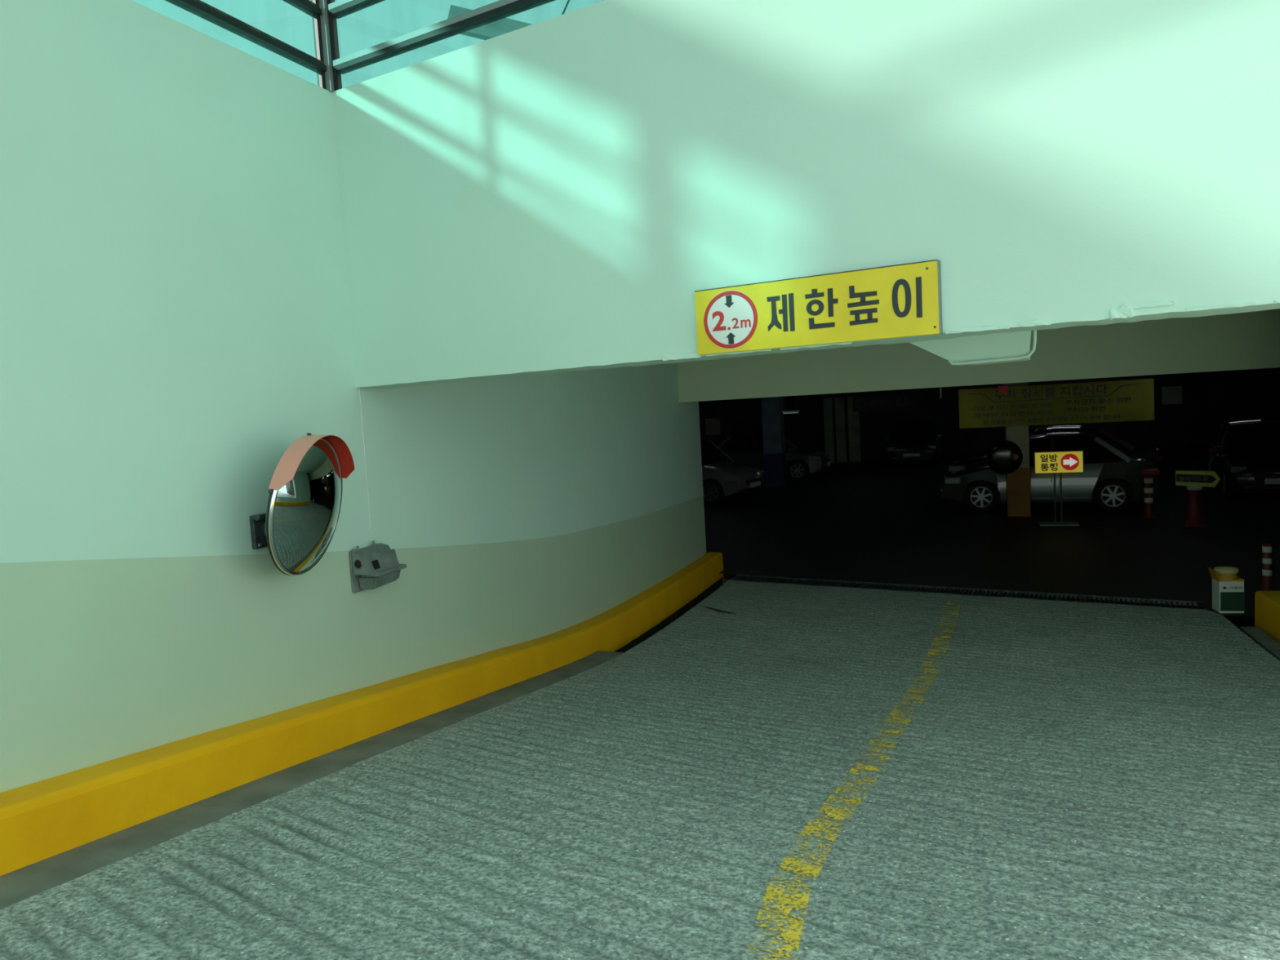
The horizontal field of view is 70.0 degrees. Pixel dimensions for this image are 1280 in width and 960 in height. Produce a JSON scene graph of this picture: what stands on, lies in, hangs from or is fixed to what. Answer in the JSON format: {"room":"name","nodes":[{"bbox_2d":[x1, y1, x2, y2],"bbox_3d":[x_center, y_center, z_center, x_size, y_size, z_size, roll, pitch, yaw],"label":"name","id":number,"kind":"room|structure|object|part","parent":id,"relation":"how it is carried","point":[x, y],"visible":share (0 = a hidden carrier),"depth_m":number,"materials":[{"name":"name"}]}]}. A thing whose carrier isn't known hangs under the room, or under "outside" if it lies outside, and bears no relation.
{"room":"parking garage","nodes":[
{"label":"parking garage","id":0,"kind":"room"},
{"bbox_2d":[0,0,706,792],"bbox_3d":[-2.637,0.278,4.115,0.303,5.083,19.850,-2,5,20],"label":"wall","id":1,"kind":"structure","parent":0,"point":[175,314],"depth_m":4.81,"materials":[{"name":"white paint"}]},
{"bbox_2d":[164,0,326,72],"bbox_3d":[-3.120,-2.817,2.688,0.120,1.370,6.494,-2,5,20],"label":"window","id":2,"kind":"structure","parent":1,"relation":"in","point":[199,8],"depth_m":5.22,"materials":[{"name":"black metal"}]},
{"bbox_2d":[248,432,355,576],"bbox_3d":[-1.902,0.136,5.068,0.466,0.787,0.786,-2,5,12],"label":"convex mirror","id":3,"kind":"object","parent":1,"relation":"attached to","point":[298,525],"visible":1,"depth_m":4.91,"materials":[{"name":"silver glass"}]},
{"bbox_3d":[-2.087,0.278,5.141,0.030,0.185,0.255,-2,5,20],"label":"wall plate","id":4,"kind":"part","parent":3,"relation":"part of","materials":[{"name":"metal"}]},
{"bbox_2d":[348,540,406,593],"bbox_3d":[-1.702,0.552,5.945,0.185,0.305,0.356,-2,5,20],"label":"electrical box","id":5,"kind":"object","parent":1,"relation":"attached to","point":[375,566],"visible":1,"depth_m":5.84,"materials":[{"name":"metal"}]},
{"bbox_3d":[-1.780,0.573,5.961,0.026,0.270,0.320,-2,5,20],"label":"plate","id":6,"kind":"part","parent":5,"relation":"part of","materials":[{"name":"metal"}]},
{"bbox_2d":[676,308,1279,402],"bbox_3d":[6.830,-1.750,10.405,13.250,0.985,0.650,-2,5,20],"label":"beam","id":7,"kind":"structure","parent":1,"relation":"attached to","point":[1246,340],"depth_m":10.87,"materials":[{"name":"paint"}]},
{"bbox_2d":[0,577,1279,959],"bbox_3d":[0.745,1.384,3.292,6.260,2.267,19.400,-2,5,20],"label":"ramp","id":8,"kind":"structure","parent":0,"point":[1070,780],"depth_m":4.10,"materials":[{"name":"concrete"}]},
{"bbox_2d":[0,551,724,875],"bbox_3d":[-2.220,1.423,4.428,0.207,2.706,19.500,-2,5,20],"label":"kerb","id":9,"kind":"object","parent":8,"relation":"on","point":[45,819],"visible":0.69,"depth_m":4.92,"materials":[{"name":"yellow paint"}]},
{"bbox_2d":[745,600,959,959],"bbox_3d":[1.625,1.413,5.810,0.305,1.064,10.712,-1,5,22],"label":"lane line","id":10,"kind":"object","parent":8,"relation":"on","point":[793,935],"visible":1,"depth_m":3.58,"materials":[{"name":"yellow paint"}]},
{"bbox_2d":[723,573,1204,609],"bbox_3d":[3.690,1.391,11.433,5.740,0.050,0.410,0,6,33],"label":"drain grating","id":11,"kind":"object","parent":8,"relation":"in","point":[748,578],"visible":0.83,"depth_m":11.28,"materials":[{"name":"metal"}]},
{"bbox_2d":[1254,591,1279,643],"bbox_3d":[3.401,1.365,1.158,0.241,2.688,17.220,-2,5,20],"label":"kerb","id":12,"kind":"object","parent":8,"relation":"on","point":[1267,603],"visible":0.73,"depth_m":8.94,"materials":[{"name":"yellow paint"}]},
{"bbox_2d":[1259,542,1273,591],"bbox_3d":[7.045,0.991,10.260,0.144,0.560,0.142,-2,5,20],"label":"bollard","id":13,"kind":"object","parent":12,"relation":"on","point":[1266,547],"visible":0.84,"depth_m":10.23,"materials":[{"name":"red plastic"}]},
{"bbox_2d":[698,397,762,445],"bbox_3d":[2.869,-1.660,31.050,3.300,2.950,0.240,-2,5,20],"label":"wall","id":14,"kind":"structure","parent":0,"point":[736,416],"depth_m":30.80,"materials":[{"name":"black"}]},
{"bbox_2d":[705,417,720,435],"bbox_3d":[2.478,-1.815,31.011,0.500,0.570,0.050,-2,5,20],"label":"notice board","id":15,"kind":"object","parent":14,"relation":"attached to","point":[712,424],"visible":1,"depth_m":30.99,"materials":[{"name":"beige paper"}]},
{"bbox_2d":[331,0,1279,387],"bbox_3d":[1.236,-1.568,4.162,7.100,1.862,0.412,0,5,31],"label":"wall","id":16,"kind":"structure","parent":0,"point":[557,194],"depth_m":4.24,"materials":[{"name":"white paint"}]},
{"bbox_2d":[311,0,342,92],"bbox_3d":[-1.976,-2.869,5.724,0.146,0.850,0.052,-5,5,-23],"label":"post","id":17,"kind":"object","parent":16,"relation":"on","point":[325,25],"visible":0.89,"depth_m":5.72,"materials":[{"name":"black"}]},
{"bbox_2d":[328,0,555,74],"bbox_3d":[1.040,-3.232,3.895,6.985,1.517,0.120,0,5,31],"label":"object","id":18,"kind":"structure","parent":16,"relation":"on","point":[500,9],"depth_m":5.36,"materials":[{"name":"black metal"}]},
{"bbox_2d":[693,259,942,355],"bbox_3d":[0.796,-0.790,4.271,1.191,0.319,0.035,0,5,31],"label":"sign","id":19,"kind":"object","parent":16,"relation":"attached to","point":[904,300],"visible":1,"depth_m":4.22,"materials":[{"name":"yellow metal"}]},
{"bbox_3d":[0.785,-0.946,4.261,1.185,0.004,0.032,0,5,31],"label":"edge trim","id":20,"kind":"part","parent":19,"relation":"part of","materials":[{"name":"grey"}]},
{"bbox_3d":[1.302,-0.793,3.964,0.006,0.317,0.032,0,5,31],"label":"edge trim","id":21,"kind":"part","parent":19,"relation":"part of","materials":[{"name":"silver metal"}]},
{"bbox_2d":[723,573,1254,629],"bbox_3d":[7.345,0.750,22.152,35.100,0.280,26.300,-2,5,20],"label":"floor","id":22,"kind":"structure","parent":0,"point":[1238,621],"depth_m":10.54,"materials":[{"name":"grey concrete"}]},
{"bbox_2d":[703,446,1279,616],"bbox_3d":[7.370,0.278,22.256,34.500,0.001,25.800,-2,5,20],"label":"floor","id":23,"kind":"structure","parent":0,"point":[868,520],"depth_m":15.10,"materials":[{"name":"grey concrete"}]},
{"bbox_2d":[700,437,765,504],"bbox_3d":[1.163,-0.289,23.490,4.000,1.642,1.860,0,6,34],"label":"hatchback","id":24,"kind":"object","parent":23,"relation":"on","point":[722,477],"visible":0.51,"depth_m":22.27,"materials":[{"name":"grey paint"}]},
{"bbox_2d":[746,476,762,484],"bbox_3d":[2.776,0.026,22.437,0.110,0.120,0.840,0,6,34],"label":"grille","id":25,"kind":"object","parent":24,"relation":"attached to","point":[749,480],"depth_m":22.38,"materials":[{"name":"black plastic"}]},
{"bbox_3d":[2.822,0.100,22.416,0.050,0.110,0.520,0,6,34],"label":"number plate","id":26,"kind":"part","parent":24,"relation":"part of","materials":[{"name":"white plastic"}]},
{"bbox_2d":[716,431,831,480],"bbox_3d":[3.838,-0.768,28.351,4.000,1.502,1.860,-2,5,20],"label":"sedan","id":27,"kind":"object","parent":23,"relation":"on","point":[746,447],"visible":0.59,"depth_m":27.68,"materials":[{"name":"grey paint"}]},
{"bbox_2d":[760,396,786,487],"bbox_3d":[3.788,-1.290,25.857,0.528,2.950,0.528,-2,5,20],"label":"column","id":28,"kind":"structure","parent":23,"relation":"on","point":[773,423],"depth_m":25.64,"materials":[{"name":"blue paint"}]},
{"bbox_2d":[822,397,835,462],"bbox_3d":[6.991,-1.843,33.776,0.310,2.400,0.300,-2,5,20],"label":"panel","id":29,"kind":"object","parent":23,"relation":"on","point":[827,402],"visible":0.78,"depth_m":33.64,"materials":[{"name":"paint"}]},
{"bbox_2d":[834,396,847,462],"bbox_3d":[7.394,-1.854,33.628,0.330,2.400,0.300,-2,5,20],"label":"panel","id":30,"kind":"object","parent":23,"relation":"on","point":[840,416],"visible":1,"depth_m":33.50,"materials":[{"name":"paint"}]},
{"bbox_2d":[847,395,861,462],"bbox_3d":[7.850,-1.866,33.461,0.400,2.400,0.300,-2,5,20],"label":"panel","id":31,"kind":"object","parent":23,"relation":"on","point":[854,423],"visible":1,"depth_m":33.33,"materials":[{"name":"paint"}]},
{"bbox_2d":[884,418,942,466],"bbox_3d":[9.373,-1.318,31.182,1.860,1.502,4.000,-2,5,20],"label":"sedan","id":32,"kind":"object","parent":23,"relation":"on","point":[916,440],"visible":1,"depth_m":30.01,"materials":[{"name":"grey paint"}]},
{"bbox_3d":[8.720,-0.804,29.361,0.520,0.110,0.050,-2,5,20],"label":"number plate","id":33,"kind":"part","parent":32,"relation":"part of","materials":[{"name":"white plastic"}]},
{"bbox_2d":[897,450,924,454],"bbox_3d":[8.733,-0.884,29.402,0.840,0.120,0.110,-2,5,20],"label":"grille","id":34,"kind":"object","parent":32,"relation":"attached to","point":[900,452],"depth_m":29.34,"materials":[{"name":"black"}]},
{"bbox_2d":[1004,382,1031,516],"bbox_3d":[7.163,-0.794,17.357,0.408,2.950,0.408,-2,5,20],"label":"column","id":35,"kind":"structure","parent":23,"relation":"on","point":[1018,482],"depth_m":17.21,"materials":[{"name":"paint"}]},
{"bbox_2d":[986,440,1022,474],"bbox_3d":[6.860,-0.427,17.200,0.640,0.640,0.190,-2,5,20],"label":"mirror","id":36,"kind":"object","parent":35,"relation":"attached to","point":[1002,457],"visible":1,"depth_m":17.12,"materials":[{"name":"black mirror"}]},
{"bbox_2d":[940,431,1161,512],"bbox_3d":[8.153,-0.203,18.341,4.000,1.502,1.860,-1,5,25],"label":"sedan","id":37,"kind":"object","parent":23,"relation":"on","point":[1113,478],"visible":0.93,"depth_m":17.48,"materials":[{"name":"silver metal"}]},
{"bbox_3d":[7.832,0.355,17.645,1.530,0.030,0.030,-1,5,25],"label":"sill trim","id":38,"kind":"part","parent":37,"relation":"part of","materials":[{"name":"silver metal"}]},
{"bbox_2d":[1141,467,1159,475],"bbox_3d":[9.503,-0.151,17.001,0.300,0.140,0.261,-1,5,25],"label":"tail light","id":39,"kind":"object","parent":37,"relation":"attached to","point":[1144,471],"depth_m":16.90,"materials":[{"name":"red plastic"}]},
{"bbox_2d":[944,424,1164,480],"bbox_3d":[9.297,-0.473,20.730,4.520,1.520,2.009,-1,5,24],"label":"sedan","id":40,"kind":"object","parent":23,"relation":"on","point":[1152,451],"visible":0.2,"depth_m":19.86,"materials":[{"name":"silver paint"}]},
{"bbox_2d":[1147,455,1164,462],"bbox_3d":[10.860,-0.443,19.271,0.339,0.146,0.282,-1,5,24],"label":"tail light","id":41,"kind":"object","parent":40,"relation":"attached to","point":[1159,459],"depth_m":19.12,"materials":[{"name":"red plastic"}]},
{"bbox_2d":[1034,450,1084,526],"bbox_3d":[7.332,0.142,15.975,0.780,1.292,0.350,-2,5,20],"label":"sign","id":42,"kind":"object","parent":23,"relation":"on","point":[1064,461],"visible":1,"depth_m":15.94,"materials":[{"name":"yellow metal"}]},
{"bbox_3d":[7.295,-0.495,15.923,0.780,0.012,0.062,-2,5,20],"label":"frame","id":43,"kind":"part","parent":42,"relation":"part of","materials":[{"name":"grey"}]},
{"bbox_3d":[7.306,-0.310,15.938,0.770,0.370,0.050,-2,5,20],"label":"panel","id":44,"kind":"part","parent":42,"relation":"part of","materials":[{"name":"yellow"}]},
{"bbox_3d":[7.317,-0.125,15.953,0.780,0.012,0.062,-2,5,20],"label":"frame","id":45,"kind":"part","parent":42,"relation":"part of","materials":[{"name":"grey"}]},
{"bbox_2d":[1142,475,1155,518],"bbox_3d":[9.024,0.303,16.204,0.224,0.740,0.221,-2,5,20],"label":"bollard","id":46,"kind":"object","parent":23,"relation":"on","point":[1148,480],"visible":1,"depth_m":16.15,"materials":[{"name":"red plastic"}]},
{"bbox_2d":[1175,470,1220,528],"bbox_3d":[9.116,0.299,14.951,0.635,0.940,0.340,-2,5,20],"label":"sign","id":47,"kind":"object","parent":23,"relation":"on","point":[1195,481],"visible":1,"depth_m":14.88,"materials":[{"name":"yellow"}]},
{"bbox_2d":[1208,566,1244,613],"bbox_3d":[6.146,1.151,9.576,0.272,0.455,0.242,-2,5,14],"label":"can","id":48,"kind":"object","parent":23,"relation":"on","point":[1228,588],"visible":1,"depth_m":9.49,"materials":[{"name":"white plastic"}]},
{"bbox_2d":[1213,566,1239,581],"bbox_3d":[6.142,0.983,9.570,0.223,0.120,0.223,-2,5,20],"label":"bowl","id":49,"kind":"object","parent":48,"relation":"on","point":[1220,573],"depth_m":9.50,"materials":[{"name":"yellow plastic"}]},
{"bbox_3d":[6.151,1.261,9.485,0.224,0.200,0.012,-2,5,14],"label":"green panel","id":50,"kind":"part","parent":48,"relation":"part of","materials":[{"name":"green plastic"}]},
{"bbox_2d":[1207,418,1279,498],"bbox_3d":[12.757,-0.488,18.704,1.860,1.482,4.000,-1,5,26],"label":"car","id":51,"kind":"object","parent":23,"relation":"on","point":[1245,455],"visible":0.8,"depth_m":18.01,"materials":[{"name":"black paint"}]},
{"bbox_2d":[1207,448,1212,454],"bbox_3d":[12.960,-0.642,20.590,0.262,0.140,0.300,-1,5,26],"label":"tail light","id":52,"kind":"object","parent":51,"relation":"attached to","point":[1209,450],"depth_m":20.52,"materials":[{"name":"red"}]},
{"bbox_2d":[1213,445,1224,452],"bbox_3d":[11.676,-0.623,18.412,0.180,0.120,0.140,-1,5,26],"label":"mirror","id":53,"kind":"object","parent":51,"relation":"attached to","point":[1217,448],"depth_m":18.36,"materials":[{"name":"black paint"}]},
{"bbox_2d":[1253,474,1279,480],"bbox_3d":[11.931,-0.060,17.002,0.840,0.120,0.110,-1,5,26],"label":"grille","id":54,"kind":"object","parent":51,"relation":"attached to","point":[1256,477],"depth_m":17.05,"materials":[{"name":"black"}]},
{"bbox_3d":[11.913,0.019,16.964,0.520,0.110,0.050,-1,5,26],"label":"number plate","id":55,"kind":"part","parent":51,"relation":"part of","materials":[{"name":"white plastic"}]},
{"bbox_2d":[782,367,1279,460],"bbox_3d":[11.654,-2.494,34.150,34.500,3.300,0.300,-2,5,20],"label":"wall","id":56,"kind":"structure","parent":0,"point":[1210,399],"depth_m":32.10,"materials":[{"name":"black"}]},
{"bbox_2d":[1161,386,1182,404],"bbox_3d":[12.284,-1.956,21.094,0.380,0.410,0.200,-2,5,20],"label":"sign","id":57,"kind":"object","parent":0,"point":[1171,394],"visible":1,"depth_m":21.01,"materials":[{"name":"paint"}]},
{"bbox_3d":[2.493,-1.652,7.433,7.150,0.200,7.981,-2,5,20],"label":"ceiling","id":58,"kind":"structure","parent":0,"visible":0},
{"bbox_2d":[908,329,1036,365],"bbox_3d":[1.740,-0.975,5.072,0.826,0.680,0.400,-2,5,20],"label":"ceiling light","id":59,"kind":"object","parent":58,"relation":"hanging from","point":[994,348],"visible":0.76,"depth_m":4.94,"materials":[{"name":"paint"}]},
{"bbox_3d":[1.964,-0.665,5.087,0.400,0.035,0.280,-2,5,20],"label":"panel","id":60,"kind":"part","parent":59,"relation":"part of","materials":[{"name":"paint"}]},
{"bbox_3d":[7.517,-2.873,22.895,35.100,0.250,24.100,-2,5,20],"label":"ceiling","id":61,"kind":"structure","parent":0,"visible":0},
{"bbox_2d":[782,395,799,413],"bbox_3d":[3.945,-2.188,23.998,0.450,0.881,0.120,-2,5,13],"label":"lamp","id":62,"kind":"object","parent":61,"relation":"hanging from","point":[791,411],"visible":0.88,"depth_m":23.99,"materials":[{"name":"white plastic"}]},
{"bbox_2d":[853,388,917,411],"bbox_3d":[6.725,-2.405,25.116,1.720,0.950,0.034,-2,5,20],"label":"banner","id":63,"kind":"object","parent":61,"relation":"hanging from","point":[897,401],"visible":0.95,"depth_m":25.12,"materials":[{"name":"grey"}]},
{"bbox_2d":[997,383,1008,393],"bbox_3d":[5.873,-1.702,14.794,0.150,0.580,0.100,-2,5,20],"label":"indicator","id":64,"kind":"object","parent":61,"relation":"hanging from","point":[1002,388],"visible":0.57,"depth_m":14.77,"materials":[{"name":"red plastic"}]},
{"bbox_2d":[958,377,1154,428],"bbox_3d":[6.997,-1.526,15.477,3.020,1.170,0.015,-2,5,20],"label":"banner","id":65,"kind":"object","parent":61,"relation":"hanging from","point":[1131,400],"visible":0.99,"depth_m":15.46,"materials":[{"name":"yellow fabric"}]},
{"bbox_3d":[6.263,-2.493,8.915,13.850,0.800,10.581,-2,5,20],"label":"deck","id":66,"kind":"object","parent":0,"visible":0},
{"bbox_2d":[447,4,532,39],"bbox_3d":[0.016,-3.855,8.473,3.717,1.488,0.140,-2,5,11],"label":"window pane","id":67,"kind":"object","parent":66,"relation":"on","point":[504,25],"visible":0.14,"depth_m":8.63,"materials":[{"name":"clear glass"}]},
{"bbox_2d":[561,0,569,14],"bbox_3d":[-0.734,-3.413,6.974,1.009,1.258,0.014,-2,5,20],"label":"cable","id":68,"kind":"object","parent":66,"relation":"attached to","point":[568,1],"visible":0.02,"depth_m":6.89,"materials":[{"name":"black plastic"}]}
]}

